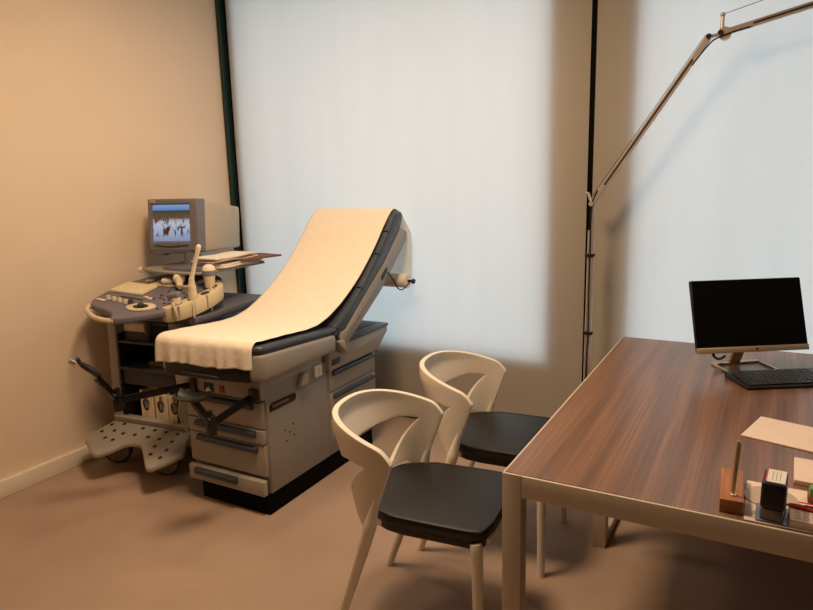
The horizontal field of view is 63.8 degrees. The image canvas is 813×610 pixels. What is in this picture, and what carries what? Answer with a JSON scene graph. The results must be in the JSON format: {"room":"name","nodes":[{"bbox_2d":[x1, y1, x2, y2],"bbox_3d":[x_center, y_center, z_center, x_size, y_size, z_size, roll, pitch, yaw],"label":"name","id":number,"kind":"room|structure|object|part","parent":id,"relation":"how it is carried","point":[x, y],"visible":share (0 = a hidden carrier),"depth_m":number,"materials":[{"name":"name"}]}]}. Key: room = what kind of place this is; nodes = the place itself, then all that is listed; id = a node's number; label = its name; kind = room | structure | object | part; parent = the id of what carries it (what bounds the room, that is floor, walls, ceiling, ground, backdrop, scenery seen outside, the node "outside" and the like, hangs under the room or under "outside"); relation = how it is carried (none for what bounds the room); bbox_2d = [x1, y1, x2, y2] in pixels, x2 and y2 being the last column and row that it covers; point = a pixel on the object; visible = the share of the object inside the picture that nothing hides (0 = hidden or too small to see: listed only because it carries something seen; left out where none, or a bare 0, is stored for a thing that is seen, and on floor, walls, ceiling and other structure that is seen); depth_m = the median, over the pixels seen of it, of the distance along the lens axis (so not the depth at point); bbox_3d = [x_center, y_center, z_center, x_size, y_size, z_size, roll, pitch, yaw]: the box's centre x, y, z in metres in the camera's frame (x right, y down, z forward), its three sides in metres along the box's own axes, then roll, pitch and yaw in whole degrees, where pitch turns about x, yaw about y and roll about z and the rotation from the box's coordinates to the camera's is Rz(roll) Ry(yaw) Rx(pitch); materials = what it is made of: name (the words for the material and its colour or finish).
{"room":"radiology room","nodes":[
{"label":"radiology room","id":0,"kind":"room"},
{"bbox_2d":[0,0,236,479],"bbox_3d":[-2.395,-0.312,2.426,0.150,2.780,5.550,5,13,29],"label":"wall","id":1,"kind":"structure","parent":0,"point":[108,108],"depth_m":3.47,"materials":[{"name":"paint"}]},
{"bbox_2d":[0,445,94,498],"bbox_3d":[-2.349,1.041,2.529,0.030,0.085,4.970,5,13,29],"label":"baseboard","id":2,"kind":"structure","parent":1,"relation":"attached to","point":[10,485],"depth_m":3.36,"materials":[{"name":"paint"}]},
{"bbox_2d":[215,0,246,293],"bbox_3d":[-1.167,-0.745,4.421,0.024,2.780,0.061,5,13,29],"label":"trim","id":3,"kind":"structure","parent":1,"relation":"attached to","point":[219,4],"depth_m":4.31,"materials":[{"name":"metal"}]},
{"bbox_2d":[0,416,812,609],"bbox_3d":[0.161,1.310,1.331,6.000,0.100,5.550,5,13,29],"label":"floor","id":4,"kind":"structure","parent":0,"point":[101,533],"depth_m":2.60,"materials":[{"name":"plastic"}]},
{"bbox_2d":[84,198,264,474],"bbox_3d":[-1.231,0.113,3.672,0.705,1.398,1.274,3,12,23],"label":"machine","id":5,"kind":"object","parent":4,"relation":"on","point":[175,225],"visible":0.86,"depth_m":3.46,"materials":[{"name":"beige plastic"}]},
{"bbox_3d":[-1.434,0.282,3.753,0.083,0.555,0.620,3,12,23],"label":"post","id":6,"kind":"part","parent":5,"relation":"part of","materials":[{"name":"beige plastic"}]},
{"bbox_2d":[110,282,157,294],"bbox_3d":[-1.479,-0.092,3.551,0.259,0.039,0.126,5,13,29],"label":"tray","id":7,"kind":"object","parent":5,"relation":"on","point":[128,288],"depth_m":3.53,"materials":[{"name":"beige plastic"}]},
{"bbox_3d":[-1.411,0.287,3.745,0.026,0.543,0.598,3,12,23],"label":"panel","id":8,"kind":"part","parent":5,"relation":"part of","materials":[{"name":"black plastic"}]},
{"bbox_2d":[118,338,154,345],"bbox_3d":[-1.238,0.145,3.632,0.370,0.014,0.592,3,12,23],"label":"shelf","id":9,"kind":"object","parent":5,"relation":"attached to","point":[121,341],"depth_m":3.41,"materials":[{"name":"grey plastic"}]},
{"bbox_3d":[-1.378,0.708,3.335,0.648,0.106,0.313,3,12,23],"label":"foot plate","id":10,"kind":"part","parent":5,"relation":"part of","materials":[{"name":"beige plastic"}]},
{"bbox_2d":[124,321,151,340],"bbox_3d":[-1.360,0.104,3.557,0.150,0.100,0.327,3,12,23],"label":"printer","id":11,"kind":"object","parent":5,"relation":"on","point":[141,330],"visible":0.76,"depth_m":3.40,"materials":[{"name":"beige plastic"}]},
{"bbox_3d":[-1.422,0.114,3.410,0.140,0.042,0.009,3,12,23],"label":"panel","id":12,"kind":"part","parent":11,"relation":"part of","materials":[{"name":"beige plastic"}]},
{"bbox_3d":[-1.324,0.010,3.254,0.178,0.025,0.096,3,12,23],"label":"trackball plate","id":13,"kind":"part","parent":5,"relation":"part of","materials":[{"name":"beige plastic"}]},
{"bbox_2d":[119,355,174,375],"bbox_3d":[-1.234,0.288,3.661,0.390,0.018,0.592,3,12,23],"label":"shelf","id":14,"kind":"object","parent":5,"relation":"attached to","point":[139,365],"depth_m":3.46,"materials":[{"name":"grey plastic"}]},
{"bbox_2d":[140,386,156,417],"bbox_3d":[-1.356,0.522,3.519,0.082,0.168,0.122,3,12,21],"label":"carton","id":15,"kind":"object","parent":5,"relation":"on","point":[148,405],"visible":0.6,"depth_m":3.47,"materials":[{"name":"beige cardboard"}]},
{"bbox_3d":[-1.231,0.336,3.676,0.396,0.079,0.580,3,12,23],"label":"drawer","id":16,"kind":"part","parent":5,"relation":"part of","materials":[{"name":"grey plastic"}]},
{"bbox_2d":[149,359,163,367],"bbox_3d":[-1.193,0.283,3.554,0.220,0.032,0.352,3,12,21],"label":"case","id":17,"kind":"object","parent":5,"relation":"on","point":[152,363],"visible":0.2,"depth_m":3.42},
{"bbox_2d":[150,322,168,339],"bbox_3d":[-1.183,0.105,3.538,0.170,0.097,0.384,3,12,23],"label":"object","id":18,"kind":"object","parent":5,"relation":"on","point":[157,328],"visible":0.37,"depth_m":3.38,"materials":[{"name":"plastic"}]},
{"bbox_3d":[-1.257,0.140,3.368,0.150,0.060,0.006,3,12,23],"label":"panel","id":19,"kind":"part","parent":18,"relation":"part of","materials":[{"name":"black plastic"}]},
{"bbox_2d":[154,394,169,419],"bbox_3d":[-1.264,0.527,3.481,0.082,0.168,0.122,3,12,21],"label":"carton","id":20,"kind":"object","parent":5,"relation":"on","point":[161,401],"visible":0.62,"depth_m":3.42,"materials":[{"name":"beige cardboard"}]},
{"bbox_2d":[161,277,173,283],"bbox_3d":[-1.295,-0.133,3.545,0.065,0.030,0.048,-2,11,-1],"label":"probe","id":21,"kind":"object","parent":5,"relation":"on","point":[169,280],"visible":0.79,"depth_m":3.52,"materials":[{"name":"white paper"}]},
{"bbox_2d":[167,392,177,421],"bbox_3d":[-1.181,0.532,3.446,0.082,0.168,0.122,3,12,21],"label":"carton","id":22,"kind":"object","parent":5,"relation":"on","point":[172,403],"visible":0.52,"depth_m":3.40,"materials":[{"name":"beige cardboard"}]},
{"bbox_2d":[166,291,180,320],"bbox_3d":[-1.143,0.005,3.192,0.070,0.135,0.109,-2,11,-3],"label":"probe","id":23,"kind":"object","parent":5,"relation":"on","point":[175,297],"visible":0.97,"depth_m":3.19,"materials":[{"name":"beige plastic"}]},
{"bbox_3d":[-1.133,-0.018,3.216,0.045,0.055,0.044,5,13,29],"label":"handle","id":24,"kind":"part","parent":23,"relation":"part of","materials":[{"name":"beige plastic"}]},
{"bbox_3d":[-1.063,0.307,3.599,0.026,0.543,0.598,3,12,23],"label":"panel","id":25,"kind":"part","parent":5,"relation":"part of","materials":[{"name":"beige plastic"}]},
{"bbox_2d":[151,275,203,287],"bbox_3d":[-1.242,-0.133,3.596,0.308,0.042,0.175,3,12,23],"label":"ultrasound probe","id":26,"kind":"object","parent":5,"relation":"on","point":[199,280],"depth_m":3.55,"materials":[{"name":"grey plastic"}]},
{"bbox_2d":[173,274,184,288],"bbox_3d":[-1.201,-0.129,3.459,0.062,0.077,0.107,-6,12,-23],"label":"probe","id":27,"kind":"object","parent":5,"relation":"on","point":[178,279],"visible":0.96,"depth_m":3.45,"materials":[{"name":"beige plastic"}]},
{"bbox_2d":[184,251,200,264],"bbox_3d":[-1.160,-0.269,3.684,0.200,0.098,0.200,3,12,23],"label":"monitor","id":28,"kind":"object","parent":5,"relation":"on","point":[188,255],"depth_m":3.65,"materials":[{"name":"grey plastic"}]},
{"bbox_2d":[188,244,200,317],"bbox_3d":[-1.046,-0.122,3.228,0.068,0.358,0.096,-8,13,-31],"label":"probe","id":29,"kind":"object","parent":5,"relation":"in","point":[192,292],"visible":1,"depth_m":3.23,"materials":[{"name":"beige plastic"}]},
{"bbox_3d":[-1.067,-0.079,3.252,0.045,0.121,0.047,5,13,29],"label":"handle","id":30,"kind":"part","parent":29,"relation":"part of","materials":[{"name":"beige plastic"}]},
{"bbox_2d":[143,260,264,274],"bbox_3d":[-1.170,-0.222,3.727,0.536,0.015,0.548,3,12,23],"label":"shelf","id":31,"kind":"object","parent":5,"relation":"attached to","point":[180,268],"depth_m":3.55,"materials":[{"name":"beige plastic"}]},
{"bbox_3d":[-1.029,0.305,3.583,0.083,0.555,0.620,3,12,23],"label":"post","id":32,"kind":"part","parent":5,"relation":"part of","materials":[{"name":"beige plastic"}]},
{"bbox_2d":[202,264,215,310],"bbox_3d":[-1.018,-0.096,3.407,0.070,0.234,0.104,-11,15,-40],"label":"probe","id":33,"kind":"object","parent":5,"relation":"in","point":[208,270],"visible":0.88,"depth_m":3.38,"materials":[{"name":"beige plastic"}]},
{"bbox_3d":[-1.029,-0.125,3.414,0.064,0.062,0.064,5,13,29],"label":"handle","id":34,"kind":"part","parent":33,"relation":"part of","materials":[{"name":"beige plastic"}]},
{"bbox_3d":[-1.250,-0.483,3.946,0.302,0.317,0.514,1,12,10],"label":"casing","id":35,"kind":"part","parent":5,"relation":"part of","materials":[{"name":"beige plastic"}]},
{"bbox_2d":[215,261,259,269],"bbox_3d":[-1.015,-0.225,3.660,0.170,0.010,0.360,6,13,33],"label":"bundle","id":36,"kind":"object","parent":5,"relation":"on","point":[255,261],"visible":0.17,"depth_m":3.67,"materials":[{"name":"beige paper"}]},
{"bbox_2d":[214,259,261,267],"bbox_3d":[-0.986,-0.237,3.671,0.170,0.009,0.360,3,12,21],"label":"bundle","id":37,"kind":"object","parent":36,"relation":"on","point":[239,263],"visible":0.35,"depth_m":3.58,"materials":[{"name":"white paper"}]},
{"bbox_2d":[198,259,256,265],"bbox_3d":[-0.983,-0.251,3.693,0.170,0.009,0.360,4,13,27],"label":"bundle","id":38,"kind":"object","parent":37,"relation":"on","point":[229,262],"visible":0.32,"depth_m":3.58,"materials":[{"name":"beige paper"}]},
{"bbox_2d":[235,253,281,260],"bbox_3d":[-0.885,-0.278,3.760,0.190,0.008,0.270,8,15,38],"label":"folder","id":39,"kind":"object","parent":38,"relation":"on","point":[260,255],"visible":0.68,"depth_m":3.73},
{"bbox_2d":[191,254,257,263],"bbox_3d":[-1.012,-0.262,3.647,0.170,0.010,0.330,6,13,33],"label":"bundle","id":40,"kind":"object","parent":39,"relation":"on","point":[250,255],"visible":0.41,"depth_m":3.56,"materials":[{"name":"beige paper"}]},
{"bbox_2d":[198,253,254,260],"bbox_3d":[-1.010,-0.276,3.670,0.170,0.010,0.330,3,12,21],"label":"bundle","id":41,"kind":"object","parent":40,"relation":"on","point":[253,253],"visible":0.2,"depth_m":3.53,"materials":[{"name":"beige paper"}]},
{"bbox_2d":[193,251,257,259],"bbox_3d":[-1.002,-0.276,3.627,0.170,0.010,0.330,4,13,27],"label":"bundle","id":42,"kind":"object","parent":41,"relation":"on","point":[230,254],"visible":0.96,"depth_m":3.60,"materials":[{"name":"white paper"}]},
{"bbox_2d":[68,211,415,514],"bbox_3d":[-0.661,0.226,3.292,0.714,1.297,1.729,6,14,35],"label":"exam table","id":43,"kind":"object","parent":4,"relation":"on","point":[262,437],"visible":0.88,"depth_m":3.04,"materials":[{"name":"beige metal"}]},
{"bbox_2d":[75,357,101,378],"bbox_3d":[-1.375,0.274,2.833,0.078,0.108,0.095,5,13,29],"label":"cup","id":44,"kind":"object","parent":43,"relation":"on","point":[86,367],"depth_m":2.81,"materials":[{"name":"black plastic"}]},
{"bbox_3d":[-1.331,0.378,2.912,0.036,0.139,0.103,5,13,29],"label":"arm","id":45,"kind":"part","parent":43,"relation":"part of","materials":[{"name":"black metal"}]},
{"bbox_2d":[178,376,189,433],"bbox_3d":[-0.915,0.568,3.381,0.066,0.601,0.553,7,14,36],"label":"power cable","id":46,"kind":"object","parent":43,"relation":"hanging from","point":[185,381],"visible":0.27,"depth_m":3.16,"materials":[{"name":"black rubber"}]},
{"bbox_2d":[172,388,210,401],"bbox_3d":[-0.864,0.368,2.635,0.137,0.050,0.089,-1,11,3],"label":"cup","id":47,"kind":"object","parent":43,"relation":"on","point":[184,395],"depth_m":2.64,"materials":[{"name":"black plastic"}]},
{"bbox_2d":[188,378,198,391],"bbox_3d":[-0.984,0.369,3.031,0.040,0.065,0.040,5,13,29],"label":"socket","id":48,"kind":"object","parent":43,"relation":"attached to","point":[193,383],"depth_m":3.01,"materials":[{"name":"black plastic"}]},
{"bbox_3d":[-0.848,0.449,2.712,0.034,0.137,0.093,6,13,32],"label":"arm","id":49,"kind":"part","parent":43,"relation":"part of","materials":[{"name":"black metal"}]},
{"bbox_2d":[165,362,252,382],"bbox_3d":[-0.867,0.283,2.883,0.458,0.075,0.102,5,13,29],"label":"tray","id":50,"kind":"object","parent":43,"relation":"on","point":[182,369],"depth_m":2.84,"materials":[{"name":"black plastic"}]},
{"bbox_3d":[-0.887,0.791,3.032,0.261,0.032,0.026,5,13,29],"label":"handle","id":51,"kind":"part","parent":43,"relation":"part of","materials":[{"name":"plastic"}]},
{"bbox_2d":[219,385,224,392],"bbox_3d":[-0.831,0.379,2.944,0.030,0.035,0.011,5,13,29],"label":"switch","id":52,"kind":"object","parent":43,"relation":"attached to","point":[221,387],"depth_m":2.94,"materials":[{"name":"red plastic"}]},
{"bbox_3d":[-0.828,0.561,2.973,0.366,0.032,0.026,5,13,29],"label":"handle","id":53,"kind":"part","parent":43,"relation":"part of","materials":[{"name":"plastic"}]},
{"bbox_3d":[-0.827,0.471,2.983,0.465,0.125,0.030,5,13,29],"label":"drawer","id":54,"kind":"part","parent":43,"relation":"part of","materials":[{"name":"beige plastic"}]},
{"bbox_3d":[-0.825,0.633,2.991,0.366,0.032,0.026,5,13,29],"label":"handle","id":55,"kind":"part","parent":43,"relation":"part of","materials":[{"name":"plastic"}]},
{"bbox_3d":[-0.827,0.571,2.999,0.465,0.068,0.030,5,13,29],"label":"drawer","id":56,"kind":"part","parent":43,"relation":"part of","materials":[{"name":"beige plastic"}]},
{"bbox_3d":[-0.830,0.806,3.029,0.465,0.072,0.030,5,13,29],"label":"drawer","id":57,"kind":"part","parent":43,"relation":"part of","materials":[{"name":"beige plastic"}]},
{"bbox_3d":[-0.822,0.680,3.025,0.465,0.149,0.030,5,13,29],"label":"drawer","id":58,"kind":"part","parent":43,"relation":"part of","materials":[{"name":"beige plastic"}]},
{"bbox_3d":[-0.825,0.436,2.949,0.336,0.032,0.026,5,13,29],"label":"handle","id":59,"kind":"part","parent":43,"relation":"part of","materials":[{"name":"plastic"}]},
{"bbox_2d":[248,388,263,404],"bbox_3d":[-0.658,0.396,2.853,0.052,0.065,0.040,5,13,29],"label":"socket","id":60,"kind":"object","parent":43,"relation":"attached to","point":[255,395],"depth_m":2.84,"materials":[{"name":"black plastic"}]},
{"bbox_3d":[-0.568,0.442,2.941,0.005,0.013,0.110,5,13,29],"label":"grip plate","id":61,"kind":"part","parent":43,"relation":"part of","materials":[{"name":"beige metal"}]},
{"bbox_2d":[155,208,411,370],"bbox_3d":[-0.556,-0.151,3.342,0.581,0.613,1.385,5,13,29],"label":"paper","id":62,"kind":"object","parent":43,"relation":"on","point":[335,246],"visible":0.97,"depth_m":3.44,"materials":[{"name":"beige paper"}]},
{"bbox_2d":[252,325,336,354],"bbox_3d":[-0.738,0.144,3.091,0.572,0.072,0.617,5,13,29],"label":"seat cushion","id":63,"kind":"object","parent":43,"relation":"on","point":[296,343],"depth_m":2.97,"materials":[{"name":"black leather"}]},
{"bbox_3d":[-0.503,0.600,3.094,0.006,0.422,0.443,5,13,29],"label":"panel","id":64,"kind":"part","parent":43,"relation":"part of","materials":[{"name":"beige metal"}]},
{"bbox_2d":[313,364,321,377],"bbox_3d":[-0.433,0.319,3.174,0.016,0.058,0.055,5,13,29],"label":"outlet","id":65,"kind":"object","parent":43,"relation":"attached to","point":[317,368],"depth_m":3.16,"materials":[{"name":"beige plastic"}]},
{"bbox_3d":[-0.279,0.598,3.501,0.012,0.115,0.430,5,13,29],"label":"drawer","id":66,"kind":"part","parent":43,"relation":"part of","materials":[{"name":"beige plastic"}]},
{"bbox_3d":[-0.353,0.282,3.270,0.010,0.030,0.078,5,13,29],"label":"catch plate","id":67,"kind":"part","parent":43,"relation":"part of","materials":[{"name":"grey metal"}]},
{"bbox_3d":[-0.286,0.346,3.450,0.012,0.110,0.430,5,13,29],"label":"drawer","id":68,"kind":"part","parent":43,"relation":"part of","materials":[{"name":"beige plastic"}]},
{"bbox_3d":[-0.283,0.471,3.475,0.012,0.125,0.430,5,13,29],"label":"drawer","id":69,"kind":"part","parent":43,"relation":"part of","materials":[{"name":"beige plastic"}]},
{"bbox_3d":[-0.276,0.309,3.434,0.020,0.026,0.375,5,13,29],"label":"handle","id":70,"kind":"part","parent":43,"relation":"part of","materials":[{"name":"plastic"}]},
{"bbox_3d":[-0.273,0.427,3.458,0.020,0.026,0.375,5,13,29],"label":"handle","id":71,"kind":"part","parent":43,"relation":"part of","materials":[{"name":"plastic"}]},
{"bbox_2d":[319,211,401,330],"bbox_3d":[-0.433,-0.216,3.592,0.572,0.561,0.707,5,13,29],"label":"cushion","id":72,"kind":"object","parent":43,"relation":"on","point":[351,311],"depth_m":3.47,"materials":[{"name":"black leather"}]},
{"bbox_2d":[332,389,501,609],"bbox_3d":[0.055,0.707,2.204,0.587,0.755,0.508,3,12,23],"label":"chair","id":73,"kind":"object","parent":4,"relation":"on","point":[451,504],"visible":0.96,"depth_m":2.08,"materials":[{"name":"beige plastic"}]},
{"bbox_3d":[-0.169,0.844,2.077,0.200,0.547,0.044,3,12,23],"label":"leg","id":74,"kind":"part","parent":73,"relation":"part of","materials":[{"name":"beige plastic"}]},
{"bbox_3d":[-0.085,0.495,2.218,0.285,0.338,0.474,3,12,23],"label":"backrest","id":75,"kind":"part","parent":73,"relation":"part of","materials":[{"name":"beige plastic"}]},
{"bbox_3d":[0.008,0.758,2.485,0.200,0.547,0.044,3,12,23],"label":"leg","id":76,"kind":"part","parent":73,"relation":"part of","materials":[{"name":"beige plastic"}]},
{"bbox_3d":[0.212,0.912,1.953,0.038,0.434,0.053,-6,12,-21],"label":"leg","id":77,"kind":"part","parent":73,"relation":"part of","materials":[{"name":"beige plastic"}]},
{"bbox_2d":[417,350,566,577],"bbox_3d":[0.350,0.602,2.688,0.587,0.755,0.508,4,12,24],"label":"chair","id":78,"kind":"object","parent":4,"relation":"on","point":[486,436],"visible":0.83,"depth_m":2.60,"materials":[{"name":"beige plastic"}]},
{"bbox_3d":[0.123,0.738,2.566,0.200,0.547,0.044,4,12,24],"label":"leg","id":79,"kind":"part","parent":78,"relation":"part of","materials":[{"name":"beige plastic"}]},
{"bbox_3d":[0.211,0.389,2.705,0.285,0.338,0.474,4,12,24],"label":"backrest","id":80,"kind":"part","parent":78,"relation":"part of","materials":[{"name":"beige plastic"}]},
{"bbox_3d":[0.310,0.652,2.970,0.200,0.547,0.044,4,12,24],"label":"leg","id":81,"kind":"part","parent":78,"relation":"part of","materials":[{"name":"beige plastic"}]},
{"bbox_3d":[0.501,0.808,2.433,0.038,0.434,0.053,-6,12,-20],"label":"leg","id":82,"kind":"part","parent":78,"relation":"part of","materials":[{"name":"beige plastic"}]},
{"bbox_3d":[0.668,0.731,2.795,0.053,0.434,0.038,-6,12,-20],"label":"leg","id":83,"kind":"part","parent":78,"relation":"part of","materials":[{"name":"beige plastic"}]},
{"bbox_2d":[502,337,812,609],"bbox_3d":[1.418,0.718,1.958,1.815,0.751,1.533,5,13,29],"label":"desk","id":84,"kind":"object","parent":4,"relation":"on","point":[646,438],"visible":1,"depth_m":1.77,"materials":[{"name":"brown wood"}]},
{"bbox_3d":[0.286,0.791,1.744,0.051,0.749,0.045,5,13,29],"label":"leg","id":85,"kind":"part","parent":84,"relation":"part of","materials":[{"name":"beige paint"}]},
{"bbox_2d":[719,467,743,514],"bbox_3d":[0.749,0.424,1.504,0.048,0.036,0.170,4,13,26],"label":"stand","id":86,"kind":"object","parent":84,"relation":"on","point":[729,502],"visible":0.99,"depth_m":1.45,"materials":[{"name":"orange wood"}]},
{"bbox_2d":[731,440,741,492],"bbox_3d":[0.725,0.358,1.438,0.014,0.124,0.012,-5,12,-17],"label":"pen","id":87,"kind":"object","parent":86,"relation":"in","point":[736,461],"visible":1,"depth_m":1.43,"materials":[{"name":"gold metal"}]},
{"bbox_2d":[689,277,808,371],"bbox_3d":[1.254,0.073,2.424,0.422,0.336,0.154,-2,11,-5],"label":"computer monitor","id":88,"kind":"object","parent":84,"relation":"on","point":[736,317],"visible":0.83,"depth_m":2.39,"materials":[{"name":"black plastic"}]},
{"bbox_2d":[725,368,812,389],"bbox_3d":[1.371,0.253,2.293,0.440,0.029,0.150,-2,11,-3],"label":"keyboard","id":89,"kind":"object","parent":84,"relation":"on","point":[795,377],"visible":1,"depth_m":2.27,"materials":[{"name":"black plastic"}]},
{"bbox_2d":[741,416,812,452],"bbox_3d":[1.103,0.368,1.820,0.262,0.003,0.186,9,16,43],"label":"paper","id":90,"kind":"object","parent":84,"relation":"on","point":[797,436],"visible":1,"depth_m":1.84,"materials":[{"name":"white paper"}]},
{"bbox_2d":[744,480,812,532],"bbox_3d":[0.892,0.453,1.429,0.266,0.002,0.202,5,13,29],"label":"paper","id":91,"kind":"object","parent":84,"relation":"on","point":[749,513],"visible":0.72,"depth_m":1.46,"materials":[{"name":"white paper"}]},
{"bbox_2d":[754,503,787,525],"bbox_3d":[0.791,0.454,1.417,0.062,0.001,0.080,5,13,29],"label":"plastic sleeve","id":92,"kind":"object","parent":91,"relation":"on","point":[785,521],"visible":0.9,"depth_m":1.40,"materials":[{"name":"clear plastic"}]},
{"bbox_2d":[759,468,788,522],"bbox_3d":[0.793,0.410,1.409,0.048,0.087,0.080,6,13,33],"label":"stamp","id":93,"kind":"object","parent":92,"relation":"on","point":[774,486],"visible":1,"depth_m":1.38,"materials":[{"name":"plastic"}]},
{"bbox_3d":[0.796,0.422,1.416,0.048,0.060,0.038,6,13,33],"label":"rail","id":94,"kind":"part","parent":93,"relation":"part of","materials":[{"name":"plastic"}]},
{"bbox_2d":[744,486,798,509],"bbox_3d":[0.831,0.440,1.489,0.110,0.002,0.110,5,13,29],"label":"disc","id":95,"kind":"object","parent":91,"relation":"on","point":[753,494],"visible":0.48,"depth_m":1.50,"materials":[{"name":"white paper"}]},
{"bbox_2d":[788,507,812,530],"bbox_3d":[0.893,0.457,1.357,0.170,0.019,0.071,5,13,29],"label":"box","id":96,"kind":"object","parent":91,"relation":"on","point":[800,519],"visible":1,"depth_m":1.37,"materials":[{"name":"paper"}]},
{"bbox_2d":[786,504,812,512],"bbox_3d":[0.896,0.442,1.365,0.196,0.007,0.007,7,14,37],"label":"pencil","id":97,"kind":"object","parent":96,"relation":"on","point":[789,505],"visible":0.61,"depth_m":1.40,"materials":[{"name":"red paint"}]},
{"bbox_2d":[789,503,811,508],"bbox_3d":[0.880,0.437,1.395,0.112,0.006,0.006,6,13,32],"label":"pencil","id":98,"kind":"object","parent":96,"relation":"on","point":[789,503],"visible":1,"depth_m":1.41,"materials":[{"name":"brown wood"}]},
{"bbox_2d":[807,485,812,502],"bbox_3d":[0.927,0.426,1.463,0.048,0.034,0.030,5,13,29],"label":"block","id":99,"kind":"object","parent":91,"relation":"on","point":[810,492],"visible":1,"depth_m":1.46,"materials":[{"name":"green wood"}]},
{"bbox_2d":[793,457,812,486],"bbox_3d":[1.022,0.414,1.578,0.151,0.012,0.148,5,13,29],"label":"notepad","id":100,"kind":"object","parent":84,"relation":"on","point":[803,468],"visible":1,"depth_m":1.59,"materials":[{"name":"paper"}]},
{"bbox_2d":[583,0,812,380],"bbox_3d":[1.518,-0.263,2.825,1.789,2.326,0.320,5,13,29],"label":"floor lamp","id":101,"kind":"object","parent":4,"relation":"on","point":[725,33],"visible":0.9,"depth_m":2.96,"materials":[{"name":"metal"}]},
{"bbox_3d":[1.087,-0.812,2.951,0.485,0.704,0.022,5,13,29],"label":"arm","id":102,"kind":"part","parent":101,"relation":"part of","materials":[{"name":"metal"}]},
{"bbox_3d":[1.325,-1.184,2.736,0.020,0.082,0.021,5,13,29],"label":"spring post","id":103,"kind":"part","parent":101,"relation":"part of","materials":[{"name":"metal"}]},
{"bbox_3d":[1.716,-1.204,2.511,0.863,0.209,0.022,5,13,29],"label":"arm","id":104,"kind":"part","parent":101,"relation":"part of","materials":[{"name":"metal"}]},
{"bbox_3d":[1.306,-0.553,3.143,5.605,2.780,0.074,5,13,29],"label":"wall","id":105,"kind":"structure","parent":0,"visible":0},
{"bbox_2d":[225,0,591,417],"bbox_3d":[-0.101,-0.670,3.870,2.334,2.737,0.048,5,13,29],"label":"roller blind","id":106,"kind":"object","parent":105,"relation":"attached to","point":[468,120],"visible":0.64,"depth_m":3.68,"materials":[{"name":"fabric"}]},
{"bbox_2d":[581,0,597,382],"bbox_3d":[0.931,-0.575,3.305,0.080,2.780,0.008,5,13,29],"label":"trim","id":107,"kind":"structure","parent":105,"relation":"attached to","point":[594,2],"depth_m":3.24,"materials":[{"name":"black metal"}]},
{"bbox_2d":[587,0,812,372],"bbox_3d":[2.123,-0.484,2.653,2.697,2.737,0.048,5,13,29],"label":"roller blind","id":108,"kind":"object","parent":105,"relation":"attached to","point":[719,185],"visible":0.5,"depth_m":3.02,"materials":[{"name":"fabric"}]}
]}

